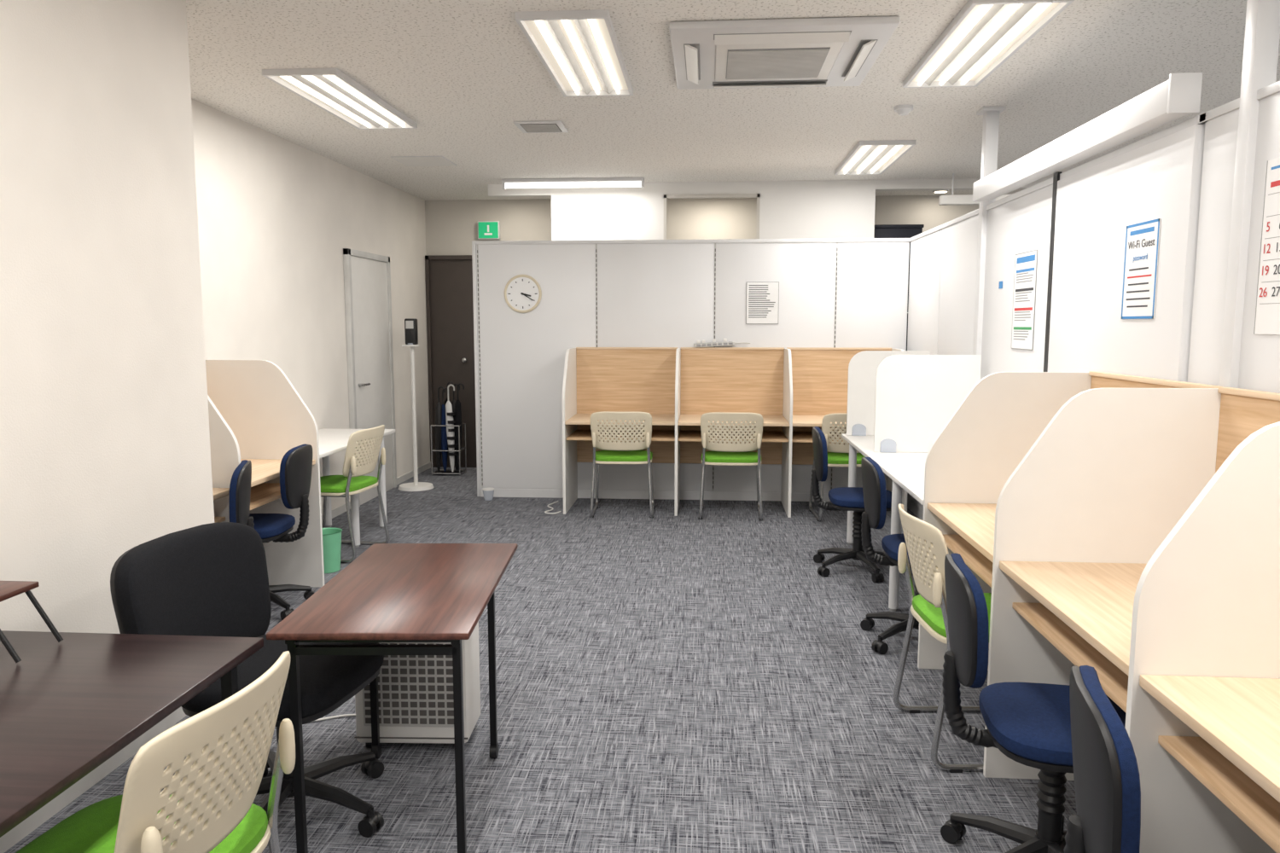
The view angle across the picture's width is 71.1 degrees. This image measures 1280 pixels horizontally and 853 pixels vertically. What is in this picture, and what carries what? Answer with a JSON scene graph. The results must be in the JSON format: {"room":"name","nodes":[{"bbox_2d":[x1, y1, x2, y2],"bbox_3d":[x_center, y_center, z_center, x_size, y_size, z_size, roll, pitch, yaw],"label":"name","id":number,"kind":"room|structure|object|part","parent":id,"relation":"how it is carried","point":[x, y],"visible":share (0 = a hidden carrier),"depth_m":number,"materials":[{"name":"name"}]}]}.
{"room":"study room","nodes":[
{"label":"study room","id":0,"kind":"room"},
{"bbox_2d":[0,0,214,634],"bbox_3d":[-2.424,-0.007,1.115,1.000,2.760,5.050,0,7,4],"label":"wall","id":1,"kind":"structure","parent":0,"point":[105,450],"depth_m":2.93,"materials":[{"name":"paint"}]},
{"bbox_2d":[0,706,186,852],"bbox_3d":[-1.921,1.339,1.231,0.010,0.060,5.050,0,7,4],"label":"baseboard","id":2,"kind":"structure","parent":1,"relation":"attached to","point":[30,824],"depth_m":2.88,"materials":[{"name":"grey plastic"}]},
{"bbox_2d":[191,98,430,515],"bbox_3d":[-2.470,-0.622,6.499,0.100,2.760,5.750,0,7,4],"label":"wall","id":3,"kind":"structure","parent":0,"point":[277,216],"depth_m":6.41,"materials":[{"name":"paint"}]},
{"bbox_2d":[212,488,229,523],"bbox_3d":[-2.256,0.239,3.962,0.688,0.986,0.476,0,7,4],"label":"study carrel","id":4,"kind":"object","parent":3,"relation":"attached to","point":[218,493],"visible":0.08,"depth_m":4.12,"materials":[{"name":"brown wood"}]},
{"bbox_2d":[343,248,396,506],"bbox_3d":[-2.288,-0.429,7.718,0.084,2.100,0.950,0,7,4],"label":"door","id":5,"kind":"structure","parent":3,"relation":"in","point":[367,276],"depth_m":7.66,"materials":[{"name":"white metal"}]},
{"bbox_2d":[321,461,430,523],"bbox_3d":[-2.415,0.720,6.648,0.010,0.060,5.750,0,7,4],"label":"baseboard","id":6,"kind":"structure","parent":3,"relation":"attached to","point":[341,509],"depth_m":8.53,"materials":[{"name":"grey plastic"}]},
{"bbox_2d":[4,467,1076,852],"bbox_3d":[1.031,1.116,3.885,7.700,0.100,11.000,0,7,4],"label":"floor","id":7,"kind":"structure","parent":0,"point":[685,683],"depth_m":3.47,"materials":[{"name":"carpet"}]},
{"bbox_2d":[0,630,263,837],"bbox_3d":[-1.433,0.954,1.781,0.845,0.700,1.200,0,7,4],"label":"desk","id":8,"kind":"object","parent":7,"relation":"on","point":[69,706],"visible":0.93,"depth_m":1.96,"materials":[{"name":"brown laminate"}]},
{"bbox_2d":[0,581,63,663],"bbox_3d":[-1.638,0.478,2.196,0.355,0.148,0.200,0,7,4],"label":"folding stand","id":9,"kind":"object","parent":8,"relation":"on","point":[8,590],"visible":1,"depth_m":2.25,"materials":[{"name":"brown wood"}]},
{"bbox_2d":[15,651,295,852],"bbox_3d":[-0.981,0.888,1.732,0.548,0.841,0.494,1,7,9],"label":"chair","id":10,"kind":"object","parent":7,"relation":"on","point":[227,744],"visible":1,"depth_m":1.63,"materials":[{"name":"beige plastic"}]},
{"bbox_3d":[-1.009,0.853,1.733,0.455,0.068,0.470,1,7,9],"label":"seat","id":11,"kind":"part","parent":10,"relation":"part of","materials":[{"name":"green fabric"}]},
{"bbox_3d":[-0.778,0.627,1.671,0.137,0.307,0.475,1,7,9],"label":"backrest","id":12,"kind":"part","parent":10,"relation":"part of","materials":[{"name":"beige plastic"}]},
{"bbox_3d":[-1.004,0.968,1.745,0.501,0.680,0.494,1,7,9],"label":"frame","id":13,"kind":"part","parent":10,"relation":"part of","materials":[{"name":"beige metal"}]},
{"bbox_2d":[228,459,254,529],"bbox_3d":[-2.054,0.606,4.048,0.588,0.878,0.581,-2,7,-18],"label":"chair","id":14,"kind":"object","parent":7,"relation":"on","point":[240,486],"visible":0.27,"depth_m":3.96,"materials":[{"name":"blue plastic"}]},
{"bbox_2d":[110,522,383,837],"bbox_3d":[-1.116,0.765,2.709,0.727,0.865,0.632,1,7,12],"label":"office chair","id":15,"kind":"object","parent":7,"relation":"on","point":[212,579],"visible":0.56,"depth_m":2.68,"materials":[{"name":"black fabric"}]},
{"bbox_2d":[205,360,324,587],"bbox_3d":[-2.197,0.318,4.678,0.700,1.306,0.872,0,7,4],"label":"study carrel","id":16,"kind":"object","parent":7,"relation":"on","point":[256,415],"visible":0.22,"depth_m":5.04,"materials":[{"name":"white laminate"}]},
{"bbox_2d":[249,443,314,620],"bbox_3d":[-2.017,0.534,4.674,0.588,0.878,0.581,0,7,-1],"label":"chair","id":17,"kind":"object","parent":7,"relation":"on","point":[296,464],"visible":0.66,"depth_m":4.61,"materials":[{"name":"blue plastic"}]},
{"bbox_2d":[322,528,342,573],"bbox_3d":[-1.916,0.760,5.479,0.190,0.245,0.190,0,7,4],"label":"waste bin","id":18,"kind":"object","parent":7,"relation":"on","point":[331,537],"visible":0.6,"depth_m":5.43,"materials":[{"name":"green plastic"}]},
{"bbox_2d":[313,714,355,721],"bbox_3d":[-1.337,1.114,3.414,0.757,0.007,0.072,0,7,0],"label":"power cord","id":19,"kind":"object","parent":7,"relation":"on","point":[346,715],"visible":0.19,"depth_m":3.43,"materials":[{"name":"white plastic"}]},
{"bbox_2d":[320,424,389,564],"bbox_3d":[-1.964,0.416,5.864,0.548,0.841,0.494,1,7,10],"label":"chair","id":20,"kind":"object","parent":7,"relation":"on","point":[352,482],"visible":0.89,"depth_m":5.72,"materials":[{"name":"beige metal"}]},
{"bbox_3d":[-1.992,0.381,5.865,0.455,0.068,0.470,1,7,10],"label":"seat","id":21,"kind":"part","parent":20,"relation":"part of","materials":[{"name":"green fabric"}]},
{"bbox_3d":[-1.762,0.155,5.798,0.137,0.307,0.475,1,7,10],"label":"backrest","id":22,"kind":"part","parent":20,"relation":"part of","materials":[{"name":"beige plastic"}]},
{"bbox_2d":[318,428,395,547],"bbox_3d":[-2.166,0.462,5.999,0.560,0.720,1.540,0,7,4],"label":"table","id":23,"kind":"object","parent":7,"relation":"on","point":[331,441],"visible":0.38,"depth_m":6.37,"materials":[{"name":"laminate"}]},
{"bbox_2d":[266,543,517,852],"bbox_3d":[-0.713,0.831,2.854,0.530,0.700,0.970,0,7,0],"label":"folding side table","id":24,"kind":"object","parent":7,"relation":"on","point":[391,592],"visible":0.98,"depth_m":2.54,"materials":[{"name":"brown wood"}]},
{"bbox_2d":[398,318,433,491],"bbox_3d":[-2.060,-0.202,8.156,0.320,1.550,0.320,0,7,4],"label":"stand","id":25,"kind":"object","parent":7,"relation":"on","point":[410,324],"visible":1,"depth_m":8.12,"materials":[{"name":"white metal"}]},
{"bbox_2d":[354,621,480,748],"bbox_3d":[-0.800,0.834,3.231,0.400,0.610,0.246,0,7,1],"label":"air purifier","id":26,"kind":"object","parent":7,"relation":"on","point":[416,692],"visible":0.49,"depth_m":3.13,"materials":[{"name":"white plastic"}]},
{"bbox_2d":[430,381,466,476],"bbox_3d":[-1.904,0.016,8.977,0.328,0.930,0.234,0,7,4],"label":"umbrella stand","id":27,"kind":"object","parent":7,"relation":"on","point":[448,424],"visible":1,"depth_m":8.90,"materials":[{"name":"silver metal"}]},
{"bbox_2d":[482,487,494,500],"bbox_3d":[-1.299,0.581,7.684,0.104,0.100,0.104,0,7,4],"label":"plastic cup","id":28,"kind":"object","parent":7,"relation":"on","point":[488,492],"visible":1,"depth_m":7.65,"materials":[{"name":"white plastic"}]},
{"bbox_2d":[544,500,561,514],"bbox_3d":[-0.699,0.663,7.352,0.134,0.009,0.491,0,7,-1],"label":"power cord","id":29,"kind":"object","parent":7,"relation":"on","point":[557,501],"visible":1,"depth_m":7.21,"materials":[{"name":"white plastic"}]},
{"bbox_2d":[562,347,677,514],"bbox_3d":[-0.146,0.014,7.340,0.884,1.306,0.660,0,7,4],"label":"study carrel","id":30,"kind":"object","parent":7,"relation":"on","point":[596,379],"visible":0.75,"depth_m":7.59,"materials":[{"name":"white laminate"}]},
{"bbox_2d":[589,411,654,517],"bbox_3d":[-0.136,0.276,7.096,0.494,0.841,0.548,0,7,2],"label":"chair","id":31,"kind":"object","parent":7,"relation":"on","point":[614,452],"visible":1,"depth_m":6.88,"materials":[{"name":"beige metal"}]},
{"bbox_3d":[-0.144,0.034,6.862,0.475,0.307,0.137,0,7,2],"label":"backrest","id":32,"kind":"part","parent":31,"relation":"part of","materials":[{"name":"beige plastic"}]},
{"bbox_3d":[-0.135,0.237,7.120,0.470,0.068,0.455,0,7,2],"label":"seat","id":33,"kind":"part","parent":31,"relation":"part of","materials":[{"name":"green fabric"}]},
{"bbox_2d":[471,238,909,501],"bbox_3d":[0.396,-0.467,7.608,3.645,2.200,0.060,0,7,4],"label":"wall","id":34,"kind":"structure","parent":7,"relation":"on","point":[848,293],"depth_m":7.57,"materials":[{"name":"white paint"}]},
{"bbox_2d":[504,274,541,313],"bbox_3d":[-0.995,-1.127,7.604,0.324,0.324,0.025,0,7,4],"label":"wall clock","id":35,"kind":"object","parent":34,"relation":"attached to","point":[522,293],"depth_m":7.60,"materials":[{"name":"white plastic"}]},
{"bbox_2d":[745,281,779,324],"bbox_3d":[1.021,-1.030,7.471,0.268,0.348,0.004,0,7,4],"label":"notice sheet","id":36,"kind":"object","parent":34,"relation":"attached to","point":[763,297],"visible":1,"depth_m":7.47,"materials":[{"name":"white paper"}]},
{"bbox_2d":[698,412,763,520],"bbox_3d":[0.715,0.283,7.033,0.494,0.841,0.548,1,7,5],"label":"chair","id":37,"kind":"object","parent":7,"relation":"on","point":[723,454],"visible":1,"depth_m":6.81,"materials":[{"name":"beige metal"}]},
{"bbox_3d":[0.718,0.244,7.057,0.470,0.068,0.455,1,7,5],"label":"seat","id":38,"kind":"part","parent":37,"relation":"part of","materials":[{"name":"green fabric"}]},
{"bbox_3d":[0.696,0.041,6.800,0.475,0.307,0.137,1,7,5],"label":"backrest","id":39,"kind":"part","parent":37,"relation":"part of","materials":[{"name":"beige plastic"}]},
{"bbox_2d":[674,338,789,516],"bbox_3d":[0.737,-0.016,7.277,0.884,1.379,0.673,0,7,4],"label":"study carrel","id":40,"kind":"object","parent":7,"relation":"on","point":[728,380],"depth_m":7.53,"materials":[{"name":"white laminate"}]},
{"bbox_3d":[0.688,-0.699,7.506,0.471,0.074,0.046,0,7,1],"label":"power strip","id":41,"kind":"part","parent":40,"relation":"part of","materials":[{"name":"white plastic"}]},
{"bbox_2d":[808,413,865,521],"bbox_3d":[1.610,0.290,6.967,0.494,0.841,0.548,0,7,1],"label":"chair","id":42,"kind":"object","parent":7,"relation":"on","point":[838,456],"visible":0.37,"depth_m":6.76,"materials":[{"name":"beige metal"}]},
{"bbox_3d":[1.610,0.368,6.999,0.494,0.680,0.501,0,7,1],"label":"frame","id":43,"kind":"part","parent":42,"relation":"part of","materials":[{"name":"silver metal"}]},
{"bbox_3d":[1.605,0.048,6.732,0.475,0.307,0.137,0,7,1],"label":"backrest","id":44,"kind":"part","parent":42,"relation":"part of","materials":[{"name":"beige plastic"}]},
{"bbox_3d":[1.610,0.252,6.990,0.470,0.068,0.455,0,7,1],"label":"seat","id":45,"kind":"part","parent":42,"relation":"part of","materials":[{"name":"green fabric"}]},
{"bbox_2d":[780,347,907,517],"bbox_3d":[1.631,0.029,7.208,0.907,1.306,0.660,0,7,4],"label":"study carrel","id":46,"kind":"object","parent":7,"relation":"on","point":[816,379],"visible":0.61,"depth_m":7.47,"materials":[{"name":"white laminate"}]},
{"bbox_2d":[810,426,891,582],"bbox_3d":[1.337,0.445,5.451,0.588,0.878,0.581,1,7,6],"label":"chair","id":47,"kind":"object","parent":7,"relation":"on","point":[841,498],"visible":0.78,"depth_m":5.38,"materials":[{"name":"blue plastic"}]},
{"bbox_2d":[841,433,928,611],"bbox_3d":[1.653,0.555,5.097,0.670,0.740,2.380,0,7,4],"label":"table","id":48,"kind":"object","parent":7,"relation":"on","point":[905,469],"visible":0.26,"depth_m":4.77,"materials":[{"name":"laminate"}]},
{"bbox_2d":[846,350,930,436],"bbox_3d":[1.689,-0.226,6.105,0.540,0.578,0.060,0,7,4],"label":"divider","id":49,"kind":"object","parent":48,"relation":"on","point":[863,367],"visible":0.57,"depth_m":6.11,"materials":[{"name":"white plastic"}]},
{"bbox_2d":[873,354,981,452],"bbox_3d":[1.699,-0.135,5.307,0.600,0.578,0.060,0,7,4],"label":"divider","id":50,"kind":"object","parent":48,"relation":"on","point":[916,396],"visible":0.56,"depth_m":5.30,"materials":[{"name":"white plastic"}]},
{"bbox_2d":[860,456,919,654],"bbox_3d":[1.333,0.588,4.206,0.588,0.878,0.581,0,7,4],"label":"chair","id":51,"kind":"object","parent":7,"relation":"on","point":[873,478],"visible":0.54,"depth_m":4.15,"materials":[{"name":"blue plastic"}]},
{"bbox_2d":[873,224,924,350],"bbox_3d":[2.356,-0.661,8.427,0.460,2.400,0.310,0,7,4],"label":"door","id":52,"kind":"structure","parent":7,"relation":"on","point":[881,230],"depth_m":8.15,"materials":[{"name":"grey plastic"}]},
{"bbox_2d":[892,504,991,773],"bbox_3d":[1.204,0.720,3.209,0.548,0.841,0.494,0,7,0],"label":"chair","id":53,"kind":"object","parent":7,"relation":"on","point":[927,548],"visible":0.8,"depth_m":3.10,"materials":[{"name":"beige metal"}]},
{"bbox_3d":[0.999,0.454,3.180,0.137,0.307,0.475,0,7,0],"label":"backrest","id":54,"kind":"part","parent":53,"relation":"part of","materials":[{"name":"beige plastic"}]},
{"bbox_3d":[1.233,0.685,3.205,0.455,0.068,0.470,0,7,0],"label":"seat","id":55,"kind":"part","parent":53,"relation":"part of","materials":[{"name":"green fabric"}]},
{"bbox_2d":[940,552,1126,852],"bbox_3d":[1.106,0.796,2.379,0.588,0.878,0.581,1,7,10],"label":"chair","id":56,"kind":"object","parent":7,"relation":"on","point":[1029,724],"visible":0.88,"depth_m":2.37,"materials":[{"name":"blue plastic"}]},
{"bbox_2d":[917,371,1223,670],"bbox_3d":[1.525,0.467,3.377,0.680,1.306,0.949,0,7,4],"label":"study carrel","id":57,"kind":"object","parent":7,"relation":"on","point":[968,464],"visible":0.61,"depth_m":3.78,"materials":[{"name":"white laminate"}]},
{"bbox_2d":[1063,665,1140,852],"bbox_3d":[1.042,0.892,1.537,0.588,0.878,0.581,2,7,17],"label":"chair","id":58,"kind":"object","parent":7,"relation":"on","point":[1107,778],"visible":1,"depth_m":1.46,"materials":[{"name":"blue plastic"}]},
{"bbox_2d":[983,387,1279,780],"bbox_3d":[1.455,0.574,2.436,0.680,1.306,0.949,0,7,4],"label":"study carrel","id":59,"kind":"object","parent":7,"relation":"on","point":[1079,520],"visible":0.58,"depth_m":2.83,"materials":[{"name":"white laminate"}]},
{"bbox_2d":[1125,421,1279,852],"bbox_3d":[1.384,0.682,1.494,0.680,1.306,0.949,0,7,4],"label":"study carrel","id":60,"kind":"object","parent":7,"relation":"on","point":[1202,717],"visible":0.99,"depth_m":1.92,"materials":[{"name":"white laminate"}]},
{"bbox_2d":[424,195,979,255],"bbox_3d":[1.488,-0.921,9.119,7.600,2.760,0.100,0,7,4],"label":"wall","id":61,"kind":"structure","parent":0,"point":[451,226],"depth_m":9.02,"materials":[{"name":"beige paint"}]},
{"bbox_2d":[424,255,477,467],"bbox_3d":[-1.729,-0.658,9.280,0.955,2.200,0.119,0,7,4],"label":"door","id":62,"kind":"structure","parent":61,"relation":"in","point":[449,278],"depth_m":9.29,"materials":[{"name":"brown wood"}]},
{"bbox_2d":[477,221,500,239],"bbox_3d":[-1.540,-2.001,9.138,0.220,0.180,0.067,0,7,4],"label":"exit sign","id":63,"kind":"object","parent":61,"relation":"attached to","point":[486,229],"visible":1,"depth_m":9.11,"materials":[{"name":"green plastic"}]},
{"bbox_2d":[186,0,1279,200],"bbox_3d":[1.031,-1.726,3.561,7.700,0.100,11.000,0,7,4],"label":"ceiling","id":64,"kind":"structure","parent":0,"point":[462,71],"depth_m":4.85,"materials":[{"name":"white paint"}]},
{"bbox_2d":[261,67,417,129],"bbox_3d":[-1.644,-1.832,5.062,0.380,0.030,1.250,0,7,4],"label":"ceiling light","id":65,"kind":"object","parent":64,"relation":"attached to","point":[328,89],"depth_m":4.93,"materials":[{"name":"white plastic"}]},
{"bbox_2d":[390,156,456,166],"bbox_3d":[-1.672,-2.059,6.956,0.400,0.008,0.400,0,7,4],"label":"ceiling hatch","id":66,"kind":"object","parent":64,"relation":"in","point":[407,160],"depth_m":6.91,"materials":[{"name":"grey metal"}]},
{"bbox_2d":[513,120,568,133],"bbox_3d":[-0.631,-1.915,5.733,0.300,0.017,0.300,0,7,4],"label":"ceiling vent","id":67,"kind":"object","parent":64,"relation":"in","point":[548,126],"depth_m":5.69,"materials":[{"name":"grey metal"}]},
{"bbox_2d":[501,177,644,189],"bbox_3d":[-0.584,-2.122,7.825,1.240,0.080,0.100,0,7,4],"label":"strip light","id":68,"kind":"object","parent":64,"relation":"attached to","point":[590,182],"visible":1,"depth_m":7.80,"materials":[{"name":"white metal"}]},
{"bbox_2d":[514,9,633,96],"bbox_3d":[-0.272,-1.738,4.243,0.380,0.030,1.250,0,7,4],"label":"ceiling light","id":69,"kind":"object","parent":64,"relation":"attached to","point":[580,50],"depth_m":4.10,"materials":[{"name":"white plastic"}]},
{"bbox_2d":[669,16,900,89],"bbox_3d":[0.632,-1.717,4.197,0.950,0.062,0.980,0,7,4],"label":"air conditioner","id":70,"kind":"object","parent":64,"relation":"in","point":[838,51],"depth_m":4.00,"materials":[{"name":"white plastic"}]},
{"bbox_2d":[834,139,915,174],"bbox_3d":[1.756,-2.030,6.802,0.380,0.030,1.250,0,7,4],"label":"ceiling light","id":71,"kind":"object","parent":64,"relation":"attached to","point":[867,157],"depth_m":6.71,"materials":[{"name":"white plastic"}]},
{"bbox_2d":[893,104,913,116],"bbox_3d":[1.537,-1.843,5.225,0.110,0.045,0.110,0,7,4],"label":"smoke detector","id":72,"kind":"object","parent":64,"relation":"attached to","point":[904,109],"visible":1,"depth_m":5.19,"materials":[{"name":"white plastic"}]},
{"bbox_2d":[932,190,948,193],"bbox_3d":[2.857,-2.233,8.513,0.150,0.016,0.150,0,7,4],"label":"recessed light","id":73,"kind":"object","parent":64,"relation":"in","point":[933,191],"visible":0.92,"depth_m":8.48,"materials":[{"name":"white metal"}]},
{"bbox_2d":[938,173,1010,205],"bbox_3d":[2.833,-1.998,7.532,0.600,0.260,0.080,0,7,4],"label":"ceiling light","id":74,"kind":"object","parent":64,"relation":"hanging from","point":[945,200],"visible":0.5,"depth_m":7.52,"materials":[{"name":"white plastic"}]},
{"bbox_2d":[902,0,1074,87],"bbox_3d":[1.520,-1.717,4.060,0.380,0.030,1.250,0,7,4],"label":"ceiling light","id":75,"kind":"object","parent":64,"relation":"attached to","point":[984,34],"depth_m":3.96,"materials":[{"name":"white plastic"}]},
{"bbox_2d":[487,177,1050,240],"bbox_3d":[1.862,-0.804,8.095,6.500,2.760,0.100,0,7,4],"label":"wall","id":76,"kind":"structure","parent":0,"point":[830,209],"depth_m":7.98,"materials":[{"name":"white paint"}]},
{"bbox_2d":[663,193,760,239],"bbox_3d":[0.638,-1.747,8.021,0.855,0.650,0.015,0,7,4],"label":"trim","id":77,"kind":"structure","parent":76,"relation":"attached to","point":[724,195],"depth_m":7.98,"materials":[{"name":"white paint"}]},
{"bbox_2d":[907,0,1279,520],"bbox_3d":[1.876,-0.209,2.888,0.130,2.760,9.250,0,7,4],"label":"wall","id":78,"kind":"structure","parent":0,"point":[957,305],"depth_m":3.01,"materials":[{"name":"white paint"}]},
{"bbox_2d":[998,281,1002,288],"bbox_3d":[2.035,-0.799,5.054,0.002,0.040,0.060,0,7,4],"label":"tab","id":79,"kind":"object","parent":78,"relation":"attached to","point":[1000,286],"visible":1,"depth_m":5.05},
{"bbox_2d":[1011,249,1037,350],"bbox_3d":[2.005,-0.656,4.679,0.004,0.504,0.324,0,7,4],"label":"poster","id":80,"kind":"object","parent":78,"relation":"attached to","point":[1025,280],"depth_m":4.67,"materials":[{"name":"white paper"}]},
{"bbox_2d":[972,72,1205,382],"bbox_3d":[1.927,-0.157,4.255,0.130,2.325,2.285,0,7,4],"label":"door","id":81,"kind":"structure","parent":78,"relation":"in","point":[1160,178],"depth_m":3.55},
{"bbox_3d":[1.917,-0.157,4.256,0.110,2.325,2.285,0,7,4],"label":"trim sliding door rail","id":82,"kind":"part","parent":81,"relation":"part of","materials":[{"name":"white metal"}]},
{"bbox_2d":[1121,218,1160,319],"bbox_3d":[1.888,-0.588,3.384,0.004,0.360,0.260,0,7,4],"label":"poster","id":83,"kind":"object","parent":81,"relation":"attached to","point":[1142,239],"visible":1,"depth_m":3.38,"materials":[{"name":"paper"}]},
{"bbox_2d":[1253,157,1279,334],"bbox_3d":[1.839,-0.508,2.464,0.004,0.510,0.431,0,7,4],"label":"wall calendar","id":84,"kind":"object","parent":78,"relation":"attached to","point":[1267,310],"depth_m":2.63,"materials":[{"name":"white paper"}]}
]}

